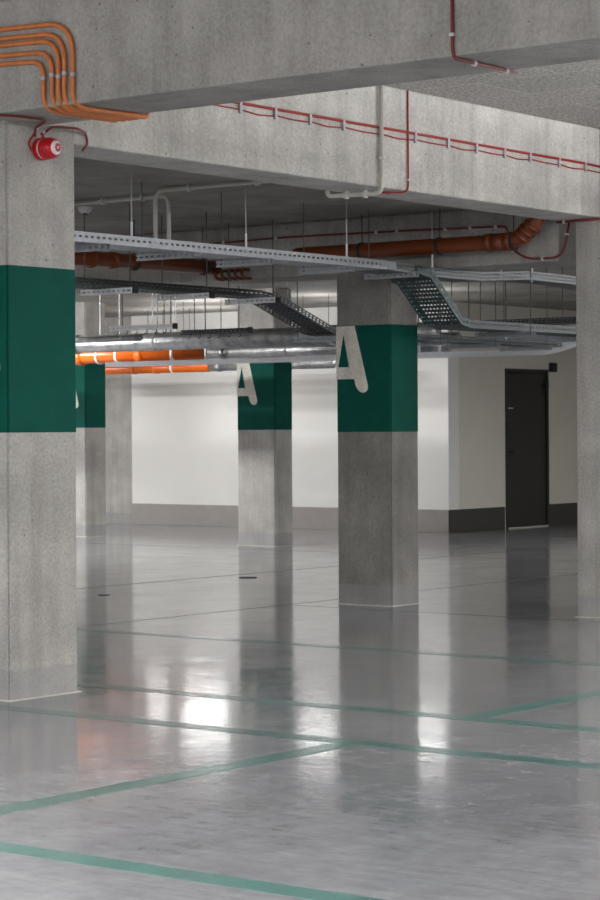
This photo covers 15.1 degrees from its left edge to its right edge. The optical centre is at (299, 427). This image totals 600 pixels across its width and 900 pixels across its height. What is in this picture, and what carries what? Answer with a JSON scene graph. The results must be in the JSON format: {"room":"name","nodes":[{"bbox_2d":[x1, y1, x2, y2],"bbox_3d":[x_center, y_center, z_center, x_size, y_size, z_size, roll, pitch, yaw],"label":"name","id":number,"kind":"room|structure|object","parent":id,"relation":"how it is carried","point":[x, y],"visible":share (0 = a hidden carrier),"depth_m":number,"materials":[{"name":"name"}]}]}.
{"room":"parking garage","nodes":[
{"label":"parking garage","id":0,"kind":"room"},
{"bbox_2d":[105,302,458,523],"bbox_3d":[-2.053,-0.118,33.152,10.320,3.060,0.250,0,0,38],"label":"wall","id":1,"kind":"structure","parent":0,"point":[185,424],"depth_m":32.34,"materials":[{"name":"white paint"}]},
{"bbox_2d":[132,503,448,532],"bbox_3d":[-0.254,1.249,31.609,5.600,0.305,0.012,0,0,38],"label":"baseboard","id":2,"kind":"structure","parent":1,"relation":"attached to","point":[326,518],"depth_m":32.21,"materials":[{"name":"grey paint"}]},
{"bbox_2d":[0,523,599,899],"bbox_3d":[-0.905,1.505,15.212,34.000,0.200,37.000,0,0,38],"label":"floor","id":3,"kind":"structure","parent":0,"point":[360,820],"depth_m":10.57,"materials":[{"name":"concrete"}]},
{"bbox_2d":[0,120,81,701],"bbox_3d":[-1.490,-0.090,11.970,0.390,2.998,0.543,0,0,38],"label":"concrete column","id":4,"kind":"structure","parent":3,"relation":"on","point":[38,598],"depth_m":11.82,"materials":[{"name":"grey concrete"}]},
{"bbox_2d":[28,132,34,151],"bbox_3d":[-1.395,-1.494,11.798,0.018,0.113,0.061,0,0,38],"label":"cable","id":5,"kind":"object","parent":4,"relation":"attached to","point":[33,134],"visible":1,"depth_m":11.79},
{"bbox_2d":[32,137,60,160],"bbox_3d":[-1.314,-1.460,11.814,0.140,0.120,0.120,0,0,38],"label":"fire alarm","id":6,"kind":"object","parent":4,"relation":"attached to","point":[46,148],"visible":1,"depth_m":11.78,"materials":[{"name":"red plastic"}]},
{"bbox_2d":[43,126,89,151],"bbox_3d":[-1.210,-1.534,11.979,0.106,0.113,0.350,0,0,38],"label":"cable","id":7,"kind":"object","parent":4,"relation":"attached to","point":[86,133],"visible":1,"depth_m":11.93,"materials":[{"name":"plastic"}]},
{"bbox_2d":[75,302,107,536],"bbox_3d":[-2.837,-0.113,29.680,0.458,3.058,0.418,0,0,38],"label":"concrete column","id":8,"kind":"structure","parent":3,"relation":"on","point":[90,378],"depth_m":29.48,"materials":[{"name":"grey concrete"}]},
{"bbox_2d":[0,742,355,813],"bbox_3d":[-0.590,1.403,8.989,0.120,0.002,2.600,0,0,38],"label":"floor marking","id":9,"kind":"object","parent":3,"relation":"on","point":[8,808],"depth_m":9.05,"materials":[{"name":"green paint"}]},
{"bbox_2d":[0,842,383,899],"bbox_3d":[-0.662,1.403,7.329,14.000,0.002,0.120,0,0,38],"label":"floor marking","id":10,"kind":"object","parent":3,"relation":"on","point":[262,886],"depth_m":7.10,"materials":[{"name":"green paint"}]},
{"bbox_2d":[237,288,292,546],"bbox_3d":[-0.420,-0.127,27.032,0.598,3.058,0.368,0,0,38],"label":"concrete column","id":11,"kind":"structure","parent":3,"relation":"on","point":[264,390],"depth_m":26.88,"materials":[{"name":"grey concrete"}]},
{"bbox_2d":[0,705,599,768],"bbox_3d":[-0.589,1.403,10.704,18.000,0.002,0.120,0,0,38],"label":"floor marking","id":12,"kind":"object","parent":3,"relation":"on","point":[4,707],"depth_m":10.19,"materials":[{"name":"green paint"}]},
{"bbox_2d":[77,682,599,731],"bbox_3d":[0.008,1.399,11.481,18.000,0.002,0.120,0,0,38],"label":"floor line","id":13,"kind":"object","parent":3,"relation":"on","point":[515,722],"depth_m":11.30,"materials":[{"name":"green paint"}]},
{"bbox_2d":[77,628,599,665],"bbox_3d":[1.533,1.390,13.462,18.000,0.002,0.120,0,0,38],"label":"floor line","id":14,"kind":"object","parent":3,"relation":"on","point":[81,629],"depth_m":14.39,"materials":[{"name":"green paint"}]},
{"bbox_2d":[336,273,419,606],"bbox_3d":[0.618,0.085,17.995,0.553,2.623,0.408,0,0,38],"label":"concrete column","id":15,"kind":"structure","parent":3,"relation":"on","point":[377,353],"depth_m":17.84,"materials":[{"name":"grey concrete"}]},
{"bbox_2d":[465,690,599,717],"bbox_3d":[1.563,1.390,11.862,0.120,0.002,2.380,0,0,38],"label":"floor line","id":16,"kind":"object","parent":3,"relation":"on","point":[593,693],"depth_m":11.37,"materials":[{"name":"green paint"}]},
{"bbox_2d":[575,129,599,617],"bbox_3d":[2.446,-0.398,16.663,0.628,3.568,0.628,0,0,38],"label":"concrete column","id":17,"kind":"structure","parent":3,"relation":"on","point":[587,232],"depth_m":16.54,"materials":[{"name":"grey concrete"}]},
{"bbox_2d":[0,0,599,128],"bbox_3d":[-0.927,-2.265,15.212,34.000,0.200,37.000,0,0,38],"label":"ceiling","id":18,"kind":"structure","parent":0,"point":[566,92],"depth_m":14.58,"materials":[{"name":"grey concrete"}]},
{"bbox_2d":[0,0,599,124],"bbox_3d":[-2.824,-1.869,12.743,34.000,0.570,0.490,0,0,38],"label":"concrete beam","id":19,"kind":"structure","parent":18,"relation":"attached to","point":[133,56],"depth_m":10.45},
{"bbox_2d":[0,114,45,136],"bbox_3d":[-1.418,-1.554,11.571,0.174,0.065,0.510,0,0,26],"label":"cable","id":20,"kind":"object","parent":19,"relation":"attached to","point":[1,115],"visible":1,"depth_m":11.54,"materials":[{"name":"plastic"}]},
{"bbox_2d":[0,60,117,122],"bbox_3d":[-1.717,-1.726,11.892,1.593,0.328,0.552,0,0,38],"label":"conduit","id":21,"kind":"object","parent":19,"relation":"attached to","point":[39,64],"visible":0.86,"depth_m":11.27,"materials":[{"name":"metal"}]},
{"bbox_2d":[0,50,126,121],"bbox_3d":[-1.694,-1.737,11.873,1.653,0.350,0.552,0,0,38],"label":"conduit","id":22,"kind":"object","parent":19,"relation":"attached to","point":[47,56],"visible":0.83,"depth_m":11.22,"materials":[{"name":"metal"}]},
{"bbox_2d":[0,39,131,120],"bbox_3d":[-1.676,-1.764,11.859,1.698,0.402,0.552,0,0,38],"label":"conduit","id":23,"kind":"object","parent":19,"relation":"attached to","point":[58,76],"visible":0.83,"depth_m":11.19,"materials":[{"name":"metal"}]},
{"bbox_2d":[0,32,138,119],"bbox_3d":[-1.660,-1.780,11.847,1.738,0.436,0.552,0,0,38],"label":"conduit","id":24,"kind":"object","parent":19,"relation":"attached to","point":[64,72],"visible":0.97,"depth_m":11.18,"materials":[{"name":"plastic"}]},
{"bbox_2d":[0,22,149,118],"bbox_3d":[-1.639,-1.804,11.831,1.793,0.482,0.552,0,0,38],"label":"conduit","id":25,"kind":"object","parent":19,"relation":"attached to","point":[64,29],"visible":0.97,"depth_m":11.18,"materials":[{"name":"plastic"}]},
{"bbox_2d":[449,0,514,73],"bbox_3d":[0.800,-1.874,9.933,0.027,0.591,0.506,0,0,38],"label":"conduit","id":26,"kind":"object","parent":19,"relation":"attached to","point":[473,63],"visible":1,"depth_m":9.77,"materials":[{"name":"plastic"}]},
{"bbox_2d":[47,86,599,222],"bbox_3d":[5.026,-1.874,20.496,0.390,0.650,21.368,0,0,38],"label":"concrete beam","id":27,"kind":"structure","parent":18,"relation":"attached to","point":[209,140],"depth_m":14.36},
{"bbox_2d":[238,102,242,113],"bbox_3d":[-0.347,-1.867,13.178,0.016,0.068,0.022,0,0,38],"label":"clip","id":28,"kind":"object","parent":27,"relation":"attached to","point":[240,106],"visible":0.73,"depth_m":13.17,"materials":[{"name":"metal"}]},
{"bbox_2d":[325,85,385,198],"bbox_3d":[0.347,-1.813,14.356,0.425,0.718,0.054,0,0,27],"label":"conduit","id":29,"kind":"object","parent":27,"relation":"attached to","point":[346,195],"visible":0.98,"depth_m":14.26,"materials":[{"name":"beige plastic"}]},
{"bbox_2d":[381,90,409,193],"bbox_3d":[0.502,-1.837,14.553,0.402,0.663,0.065,0,0,14],"label":"cable","id":30,"kind":"object","parent":27,"relation":"attached to","point":[407,179],"visible":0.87,"depth_m":14.52,"materials":[{"name":"plastic"}]},
{"bbox_2d":[213,105,599,172],"bbox_3d":[0.601,-1.856,14.411,0.009,0.025,5.190,0,0,38],"label":"cable","id":31,"kind":"object","parent":27,"relation":"attached to","point":[213,105],"visible":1,"depth_m":14.44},
{"bbox_2d":[234,102,599,167],"bbox_3d":[0.602,-1.899,14.413,0.017,0.028,5.195,0,0,38],"label":"cable","id":32,"kind":"object","parent":27,"relation":"attached to","point":[243,103],"visible":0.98,"depth_m":14.54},
{"bbox_2d":[556,218,599,223],"bbox_3d":[2.038,-1.518,16.568,0.360,0.031,0.031,0,0,38],"label":"conduit","id":33,"kind":"object","parent":27,"relation":"attached to","point":[590,219],"visible":1,"depth_m":16.56,"materials":[{"name":"plastic"}]},
{"bbox_2d":[74,157,575,316],"bbox_3d":[-2.382,-1.901,26.194,18.298,0.510,21.368,0,0,38],"label":"ceiling","id":34,"kind":"structure","parent":0,"point":[93,179],"depth_m":17.55,"materials":[{"name":"concrete"}]},
{"bbox_2d":[78,206,91,215],"bbox_3d":[-1.603,-1.618,16.871,0.110,0.065,0.110,0,0,38],"label":"smoke detector","id":35,"kind":"object","parent":34,"relation":"attached to","point":[84,210],"visible":1,"depth_m":16.84,"materials":[{"name":"plastic"}]},
{"bbox_2d":[74,243,109,252],"bbox_3d":[-1.407,-1.387,14.451,0.480,0.530,0.041,0,0,38],"label":"rail","id":36,"kind":"object","parent":34,"relation":"hanging from","point":[80,247],"visible":0.62,"depth_m":14.37,"materials":[{"name":"metal"}]},
{"bbox_2d":[80,203,137,295],"bbox_3d":[-1.418,-1.320,16.781,0.540,0.663,0.049,0,0,38],"label":"rail","id":37,"kind":"object","parent":34,"relation":"hanging from","point":[131,289],"visible":0.98,"depth_m":16.74,"materials":[{"name":"white metal"}]},
{"bbox_2d":[76,291,142,342],"bbox_3d":[-2.280,-1.265,23.575,1.650,0.764,0.068,0,0,38],"label":"insulated pipe","id":38,"kind":"object","parent":34,"relation":"hanging from","point":[120,338],"visible":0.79,"depth_m":23.28,"materials":[{"name":"metal"}]},
{"bbox_2d":[74,194,170,244],"bbox_3d":[-1.396,-1.433,16.207,1.236,0.442,0.054,0,0,38],"label":"conduit","id":39,"kind":"object","parent":34,"relation":"attached to","point":[102,201],"visible":0.84,"depth_m":15.99,"materials":[{"name":"beige plastic"}]},
{"bbox_2d":[130,173,132,242],"bbox_3d":[-1.093,-1.416,14.662,0.015,0.476,0.016,0,0,38],"label":"rod","id":40,"kind":"object","parent":34,"relation":"hanging from","point":[131,222],"visible":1,"depth_m":14.66,"materials":[{"name":"metal"}]},
{"bbox_2d":[76,294,203,364],"bbox_3d":[-2.645,-1.186,26.379,4.050,0.917,0.194,0,0,38],"label":"drain pipe","id":41,"kind":"object","parent":34,"relation":"hanging from","point":[99,358],"visible":0.46,"depth_m":25.66,"materials":[{"name":"orange plastic"}]},
{"bbox_2d":[76,354,86,364],"bbox_3d":[-2.544,-0.825,26.303,0.106,0.194,0.194,0,0,38],"label":"socket","id":42,"kind":"object","parent":41,"relation":"attached to","point":[80,360],"depth_m":26.21,"materials":[{"name":"orange plastic"}]},
{"bbox_2d":[133,351,142,360],"bbox_3d":[-1.791,-0.830,25.724,0.106,0.194,0.194,0,0,38],"label":"socket","id":43,"kind":"object","parent":41,"relation":"attached to","point":[137,355],"depth_m":25.64,"materials":[{"name":"orange plastic"}]},
{"bbox_2d":[109,294,177,334],"bbox_3d":[-1.484,-1.269,21.349,0.825,0.764,0.049,0,0,38],"label":"rail","id":44,"kind":"object","parent":34,"relation":"hanging from","point":[173,325],"visible":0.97,"depth_m":21.32,"materials":[{"name":"white metal"}]},
{"bbox_2d":[75,220,220,274],"bbox_3d":[-1.633,-1.446,17.568,0.144,0.408,3.069,0,0,38],"label":"drain pipe","id":45,"kind":"object","parent":34,"relation":"hanging from","point":[111,260],"visible":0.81,"depth_m":17.98,"materials":[{"name":"orange plastic"}]},
{"bbox_2d":[86,251,98,267],"bbox_3d":[-1.623,-1.315,17.581,0.144,0.144,0.030,0,0,38],"label":"socket","id":46,"kind":"object","parent":45,"relation":"attached to","point":[94,262],"depth_m":17.54,"materials":[{"name":"orange plastic"}]},
{"bbox_2d":[108,252,121,268],"bbox_3d":[-1.470,-1.317,17.779,0.136,0.136,0.060,0,0,38],"label":"socket","id":47,"kind":"object","parent":45,"relation":"attached to","point":[116,258],"depth_m":17.73,"materials":[{"name":"orange plastic"}]},
{"bbox_2d":[105,315,211,373],"bbox_3d":[-2.486,-1.191,31.178,3.250,0.910,0.150,0,0,38],"label":"drain pipe","id":48,"kind":"object","parent":34,"relation":"hanging from","point":[175,368],"visible":0.3,"depth_m":30.68,"materials":[{"name":"orange plastic"}]},
{"bbox_2d":[129,367,135,373],"bbox_3d":[-2.266,-0.812,31.010,0.082,0.150,0.150,0,0,38],"label":"socket","id":49,"kind":"object","parent":48,"relation":"attached to","point":[132,370],"depth_m":30.95,"materials":[{"name":"orange plastic"}]},
{"bbox_2d":[151,366,159,373],"bbox_3d":[-1.949,-0.814,30.766,0.082,0.150,0.150,0,0,38],"label":"socket","id":50,"kind":"object","parent":48,"relation":"attached to","point":[154,369],"depth_m":30.70,"materials":[{"name":"orange plastic"}]},
{"bbox_2d":[136,182,194,260],"bbox_3d":[-0.901,-1.390,15.108,0.480,0.530,0.041,0,0,38],"label":"rail","id":51,"kind":"object","parent":34,"relation":"hanging from","point":[188,253],"visible":1,"depth_m":15.13,"materials":[{"name":"metal"}]},
{"bbox_2d":[170,294,171,359],"bbox_3d":[-1.439,-1.184,25.199,0.024,0.935,0.016,0,0,38],"label":"rod","id":52,"kind":"object","parent":34,"relation":"hanging from","point":[170,294],"visible":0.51,"depth_m":25.19,"materials":[{"name":"white metal"}]},
{"bbox_2d":[105,342,575,366],"bbox_3d":[0.272,-0.780,23.911,6.122,0.140,0.242,0,0,38],"label":"cable tray","id":53,"kind":"object","parent":52,"relation":"hanging from","point":[566,345],"visible":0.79,"depth_m":23.98,"materials":[{"name":"white metal"}]},
{"bbox_2d":[158,212,214,300],"bbox_3d":[-0.882,-1.323,17.478,0.540,0.663,0.049,0,0,38],"label":"rail","id":54,"kind":"object","parent":34,"relation":"hanging from","point":[210,294],"visible":1,"depth_m":17.45,"materials":[{"name":"white metal"}]},
{"bbox_2d":[189,306,220,329],"bbox_3d":[-1.300,-1.343,30.958,0.700,0.620,0.100,0,0,38],"label":"lamp","id":55,"kind":"object","parent":34,"relation":"hanging from","point":[220,306],"visible":0.12,"depth_m":31.12,"materials":[{"name":"white"}]},
{"bbox_2d":[204,298,206,358],"bbox_3d":[-1.043,-1.187,24.895,0.024,0.935,0.016,0,0,38],"label":"rod","id":56,"kind":"object","parent":34,"relation":"hanging from","point":[205,350],"visible":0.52,"depth_m":24.89,"materials":[{"name":"white metal"}]},
{"bbox_2d":[153,180,266,243],"bbox_3d":[-0.374,-1.439,15.068,1.595,0.442,0.054,0,0,38],"label":"conduit","id":57,"kind":"object","parent":34,"relation":"attached to","point":[189,187],"visible":0.52,"depth_m":15.35,"materials":[{"name":"beige plastic"}]},
{"bbox_2d":[181,285,252,338],"bbox_3d":[-0.771,-1.241,20.800,0.825,0.829,0.049,0,0,38],"label":"rail","id":58,"kind":"object","parent":34,"relation":"hanging from","point":[249,329],"visible":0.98,"depth_m":20.77,"materials":[{"name":"metal"}]},
{"bbox_2d":[216,192,272,267],"bbox_3d":[-0.389,-1.393,15.774,0.480,0.530,0.041,0,0,38],"label":"rail","id":59,"kind":"object","parent":34,"relation":"hanging from","point":[267,260],"visible":1,"depth_m":15.78,"materials":[{"name":"metal"}]},
{"bbox_2d":[245,188,246,252],"bbox_3d":[-0.374,-1.420,15.598,0.015,0.476,0.016,0,0,38],"label":"rod","id":60,"kind":"object","parent":34,"relation":"hanging from","point":[245,188],"visible":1,"depth_m":15.59,"materials":[{"name":"metal"}]},
{"bbox_2d":[225,220,280,304],"bbox_3d":[-0.382,-1.326,18.128,0.540,0.663,0.049,0,0,38],"label":"rail","id":61,"kind":"object","parent":34,"relation":"hanging from","point":[276,299],"visible":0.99,"depth_m":18.09,"materials":[{"name":"white metal"}]},
{"bbox_2d":[76,294,439,353],"bbox_3d":[-1.491,-1.237,24.230,7.100,0.830,0.209,0,0,38],"label":"insulated pipe","id":62,"kind":"object","parent":34,"relation":"hanging from","point":[266,337],"visible":0.44,"depth_m":23.73,"materials":[{"name":"metal"}]},
{"bbox_2d":[328,325,336,345],"bbox_3d":[0.373,-0.937,22.797,0.114,0.209,0.209,0,0,38],"label":"socket","id":63,"kind":"object","parent":62,"relation":"attached to","point":[332,343],"depth_m":22.75,"materials":[{"name":"metal"}]},
{"bbox_2d":[207,361,335,371],"bbox_3d":[-0.386,-1.205,29.562,2.050,0.905,0.141,0,0,38],"label":"insulated pipe","id":64,"kind":"object","parent":34,"relation":"hanging from","point":[316,364],"visible":0.33,"depth_m":29.20,"materials":[{"name":"metal"}]},
{"bbox_2d":[213,364,221,371],"bbox_3d":[-1.077,-0.819,30.095,0.077,0.141,0.141,0,0,38],"label":"socket","id":65,"kind":"object","parent":64,"relation":"attached to","point":[216,367],"depth_m":30.04,"materials":[{"name":"metal"}]},
{"bbox_2d":[152,293,461,337],"bbox_3d":[-0.665,-1.266,26.370,6.000,0.780,0.159,0,0,38],"label":"insulated pipe","id":66,"kind":"object","parent":34,"relation":"hanging from","point":[442,333],"visible":0.11,"depth_m":24.57,"materials":[{"name":"metal"}]},
{"bbox_2d":[470,336,561,342],"bbox_3d":[2.836,-0.947,23.867,4.600,0.060,0.300,0,0,38],"label":"cable tray","id":67,"kind":"object","parent":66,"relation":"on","point":[547,338],"visible":0.12,"depth_m":24.00,"materials":[{"name":"metal"}]},
{"bbox_2d":[292,282,335,342],"bbox_3d":[0.183,-1.194,18.994,0.600,0.935,0.041,0,0,38],"label":"rail","id":68,"kind":"object","parent":34,"relation":"hanging from","point":[324,338],"visible":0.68,"depth_m":19.05,"materials":[{"name":"metal"}]},
{"bbox_2d":[75,210,575,293],"bbox_3d":[-5.173,-1.413,22.563,18.298,0.435,0.530,0,0,38],"label":"concrete beam","id":69,"kind":"structure","parent":34,"relation":"attached to","point":[549,242],"depth_m":17.83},
{"bbox_2d":[214,270,224,281],"bbox_3d":[-0.669,-1.260,18.690,0.048,0.100,0.114,0,0,38],"label":"loop","id":70,"kind":"object","parent":69,"relation":"attached to","point":[216,271],"visible":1,"depth_m":18.67,"materials":[{"name":"orange plastic"}]},
{"bbox_2d":[220,269,231,280],"bbox_3d":[-0.613,-1.261,18.648,0.048,0.100,0.114,0,0,38],"label":"loop","id":71,"kind":"object","parent":69,"relation":"attached to","point":[223,271],"visible":0.91,"depth_m":18.62,"materials":[{"name":"orange plastic"}]},
{"bbox_2d":[227,269,237,280],"bbox_3d":[-0.558,-1.261,18.605,0.048,0.100,0.114,0,0,38],"label":"loop","id":72,"kind":"object","parent":69,"relation":"attached to","point":[230,270],"visible":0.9,"depth_m":18.58,"materials":[{"name":"orange plastic"}]},
{"bbox_2d":[234,268,244,280],"bbox_3d":[-0.502,-1.261,18.562,0.048,0.100,0.114,0,0,38],"label":"loop","id":73,"kind":"object","parent":69,"relation":"attached to","point":[237,269],"visible":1,"depth_m":18.54,"materials":[{"name":"orange plastic"}]},
{"bbox_2d":[240,268,251,279],"bbox_3d":[-0.447,-1.262,18.520,0.048,0.100,0.114,0,0,38],"label":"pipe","id":74,"kind":"object","parent":69,"relation":"attached to","point":[242,269],"visible":1,"depth_m":18.50,"materials":[{"name":"orange plastic"}]},
{"bbox_2d":[178,224,508,246],"bbox_3d":[0.193,-1.509,18.052,3.507,0.103,0.079,0,0,38],"label":"conduit","id":75,"kind":"object","parent":69,"relation":"attached to","point":[496,226],"visible":0.99,"depth_m":17.80,"materials":[{"name":"plastic"}]},
{"bbox_2d":[511,223,569,260],"bbox_3d":[1.793,-1.381,16.852,0.514,0.273,0.036,0,0,38],"label":"conduit","id":76,"kind":"object","parent":69,"relation":"attached to","point":[542,258],"visible":0.89,"depth_m":16.79,"materials":[{"name":"plastic"}]},
{"bbox_2d":[298,202,353,273],"bbox_3d":[0.190,-1.396,16.527,0.480,0.530,0.041,0,0,38],"label":"rail","id":77,"kind":"object","parent":34,"relation":"hanging from","point":[333,269],"visible":1,"depth_m":16.53,"materials":[{"name":"metal"}]},
{"bbox_2d":[203,282,452,358],"bbox_3d":[0.248,-1.215,24.154,3.250,0.893,0.145,0,0,38],"label":"insulated pipe","id":78,"kind":"object","parent":34,"relation":"hanging from","point":[308,350],"visible":0.33,"depth_m":24.44,"materials":[{"name":"metal"}]},
{"bbox_2d":[217,348,227,358],"bbox_3d":[-0.840,-0.835,24.992,0.079,0.145,0.145,0,0,38],"label":"socket","id":79,"kind":"object","parent":78,"relation":"attached to","point":[222,353],"depth_m":24.93,"materials":[{"name":"metal"}]},
{"bbox_2d":[346,200,347,256],"bbox_3d":[0.340,-1.424,16.525,0.015,0.476,0.016,0,0,38],"label":"rod","id":80,"kind":"object","parent":34,"relation":"hanging from","point":[346,200],"visible":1,"depth_m":16.52,"materials":[{"name":"metal"}]},
{"bbox_2d":[364,211,418,279],"bbox_3d":[0.690,-1.399,17.177,0.480,0.530,0.041,0,0,38],"label":"rail","id":81,"kind":"object","parent":34,"relation":"hanging from","point":[413,273],"visible":1,"depth_m":17.20,"materials":[{"name":"metal"}]},
{"bbox_2d":[74,231,575,290],"bbox_3d":[0.373,-1.190,16.710,0.288,0.159,9.052,0,0,38],"label":"cable tray","id":82,"kind":"object","parent":81,"relation":"on","point":[390,267],"visible":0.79,"depth_m":16.15,"materials":[{"name":"metal"}]},
{"bbox_2d":[74,231,386,270],"bbox_3d":[-0.925,-1.206,15.026,0.283,0.065,4.800,0,0,38],"label":"tray","id":83,"kind":"object","parent":82,"relation":"on","point":[118,244],"depth_m":15.41,"materials":[{"name":"metal"}]},
{"bbox_2d":[358,260,575,290],"bbox_3d":[1.834,-1.199,18.613,0.283,0.159,4.252,0,0,38],"label":"tray","id":84,"kind":"object","parent":82,"relation":"on","point":[390,267],"depth_m":17.98,"materials":[{"name":"metal"}]},
{"bbox_2d":[290,208,544,259],"bbox_3d":[0.893,-1.486,17.393,2.435,0.358,0.297,0,0,38],"label":"drain pipe","id":85,"kind":"object","parent":34,"relation":"hanging from","point":[508,241],"visible":0.75,"depth_m":17.12,"materials":[{"name":"orange plastic"}]},
{"bbox_2d":[482,233,494,251],"bbox_3d":[1.419,-1.383,16.894,0.050,0.140,0.140,0,0,38],"label":"socket","id":86,"kind":"object","parent":85,"relation":"attached to","point":[487,239],"depth_m":16.84,"materials":[{"name":"orange plastic"}]},
{"bbox_2d":[490,233,505,250],"bbox_3d":[1.490,-1.384,16.839,0.090,0.134,0.134,0,0,38],"label":"socket","id":87,"kind":"object","parent":85,"relation":"attached to","point":[497,240],"depth_m":16.79,"materials":[{"name":"orange plastic"}]},
{"bbox_2d":[503,231,514,250],"bbox_3d":[1.561,-1.384,16.784,0.040,0.146,0.146,0,0,38],"label":"socket","id":88,"kind":"object","parent":85,"relation":"attached to","point":[508,237],"depth_m":16.73,"materials":[{"name":"orange plastic"}]},
{"bbox_2d":[514,228,530,243],"bbox_3d":[1.644,-1.420,16.720,0.111,0.128,0.140,0,0,38],"label":"socket","id":89,"kind":"object","parent":85,"relation":"attached to","point":[521,235],"depth_m":16.66,"materials":[{"name":"orange plastic"}]},
{"bbox_2d":[519,223,534,238],"bbox_3d":[1.676,-1.455,16.696,0.111,0.120,0.144,0,0,38],"label":"socket","id":90,"kind":"object","parent":85,"relation":"attached to","point":[526,230],"depth_m":16.64,"materials":[{"name":"orange plastic"}]},
{"bbox_2d":[523,218,540,233],"bbox_3d":[1.711,-1.490,16.668,0.120,0.120,0.140,0,0,38],"label":"socket","id":91,"kind":"object","parent":85,"relation":"attached to","point":[530,225],"depth_m":16.61,"materials":[{"name":"orange plastic"}]},
{"bbox_2d":[417,281,445,345],"bbox_3d":[1.052,-1.199,20.155,0.560,0.934,0.041,0,0,38],"label":"rail","id":92,"kind":"object","parent":34,"relation":"hanging from","point":[439,342],"visible":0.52,"depth_m":20.05,"materials":[{"name":"metal"}]},
{"bbox_2d":[75,277,562,346],"bbox_3d":[-0.003,-0.939,18.765,0.323,0.340,7.950,0,0,38],"label":"cable tray","id":93,"kind":"object","parent":92,"relation":"on","point":[78,284],"visible":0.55,"depth_m":18.43,"materials":[{"name":"metal"}]},
{"bbox_2d":[75,277,271,301],"bbox_3d":[-1.369,-1.060,16.975,0.263,0.078,3.448,0,0,38],"label":"tray","id":94,"kind":"object","parent":93,"relation":"on","point":[78,284],"depth_m":17.30,"materials":[{"name":"metal"}]},
{"bbox_2d":[75,281,556,344],"bbox_3d":[0.013,-0.929,18.753,0.184,0.302,7.850,0,0,38],"label":"cable bundle","id":95,"kind":"object","parent":93,"relation":"in","point":[75,281],"visible":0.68,"depth_m":18.71,"materials":[{"name":"metal"}]},
{"bbox_2d":[329,334,562,346],"bbox_3d":[1.331,-0.803,20.515,0.303,0.053,3.550,0,0,38],"label":"tray","id":96,"kind":"object","parent":93,"relation":"on","point":[450,341],"depth_m":20.80,"materials":[{"name":"metal"}]},
{"bbox_2d":[431,211,432,270],"bbox_3d":[1.016,-1.428,17.405,0.015,0.476,0.016,0,0,38],"label":"rod","id":97,"kind":"object","parent":34,"relation":"hanging from","point":[431,211],"visible":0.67,"depth_m":17.40,"materials":[{"name":"metal"}]},
{"bbox_2d":[468,276,468,318],"bbox_3d":[1.761,-1.360,23.620,0.011,0.620,0.011,0,0,-30],"label":"rod","id":98,"kind":"object","parent":34,"relation":"hanging from","point":[468,276],"visible":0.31,"depth_m":23.61,"materials":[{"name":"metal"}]},
{"bbox_2d":[464,317,575,325],"bbox_3d":[2.397,-1.084,23.132,6.000,0.060,0.300,0,0,38],"label":"cable tray","id":99,"kind":"object","parent":98,"relation":"hanging from","point":[571,320],"visible":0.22,"depth_m":22.95,"materials":[{"name":"metal"}]},
{"bbox_2d":[447,271,500,348],"bbox_3d":[1.601,-1.202,20.868,0.560,0.934,0.041,0,0,38],"label":"rail","id":100,"kind":"object","parent":34,"relation":"hanging from","point":[485,345],"visible":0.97,"depth_m":20.82,"materials":[{"name":"metal"}]},
{"bbox_2d":[475,269,535,337],"bbox_3d":[1.671,-1.205,18.417,0.560,0.929,0.041,0,0,38],"label":"rail","id":101,"kind":"object","parent":34,"relation":"hanging from","point":[523,333],"visible":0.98,"depth_m":18.39,"materials":[{"name":"metal"}]},
{"bbox_2d":[383,265,575,336],"bbox_3d":[2.704,-1.018,19.742,0.344,0.457,6.400,0,0,38],"label":"cable tray","id":102,"kind":"object","parent":101,"relation":"on","point":[430,321],"visible":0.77,"depth_m":17.60,"materials":[{"name":"metal"}]},
{"bbox_2d":[436,320,575,336],"bbox_3d":[2.933,-0.822,20.040,0.343,0.063,5.650,0,0,38],"label":"tray","id":103,"kind":"object","parent":102,"relation":"on","point":[484,327],"depth_m":18.31,"materials":[{"name":"metal"}]},
{"bbox_2d":[505,270,506,346],"bbox_3d":[2.048,-1.204,22.517,0.024,0.935,0.016,0,0,38],"label":"rod","id":104,"kind":"object","parent":34,"relation":"hanging from","point":[505,270],"visible":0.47,"depth_m":22.51,"materials":[{"name":"white metal"}]},
{"bbox_2d":[500,268,551,350],"bbox_3d":[2.149,-1.206,21.582,0.560,0.934,0.041,0,0,38],"label":"rail","id":105,"kind":"object","parent":34,"relation":"hanging from","point":[548,347],"visible":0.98,"depth_m":21.56,"materials":[{"name":"metal"}]},
{"bbox_2d":[557,267,575,341],"bbox_3d":[2.463,-1.210,19.448,0.560,0.929,0.041,0,0,38],"label":"rail","id":106,"kind":"object","parent":34,"relation":"hanging from","point":[562,339],"visible":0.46,"depth_m":19.58,"materials":[{"name":"metal"}]},
{"bbox_2d":[458,302,576,528],"bbox_3d":[3.493,-0.150,32.103,0.250,3.060,4.850,0,0,38],"label":"wall","id":107,"kind":"structure","parent":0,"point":[481,379],"depth_m":30.88,"materials":[{"name":"beige paint"}]},
{"bbox_2d":[448,503,576,532],"bbox_3d":[3.525,1.227,31.919,0.012,0.305,5.112,0,0,38],"label":"baseboard","id":108,"kind":"structure","parent":107,"relation":"attached to","point":[476,519],"depth_m":30.67,"materials":[{"name":"paint"}]},
{"bbox_2d":[505,368,549,528],"bbox_3d":[3.144,0.282,31.465,0.171,2.200,1.120,0,0,38],"label":"door","id":109,"kind":"structure","parent":107,"relation":"attached to","point":[526,390],"depth_m":31.46,"materials":[{"name":"grey paint"}]},
{"bbox_2d":[549,363,556,371],"bbox_3d":[3.576,-0.856,31.954,0.070,0.130,0.130,0,0,38],"label":"alarm box","id":110,"kind":"object","parent":107,"relation":"attached to","point":[552,366],"visible":1,"depth_m":31.91,"materials":[{"name":"plastic"}]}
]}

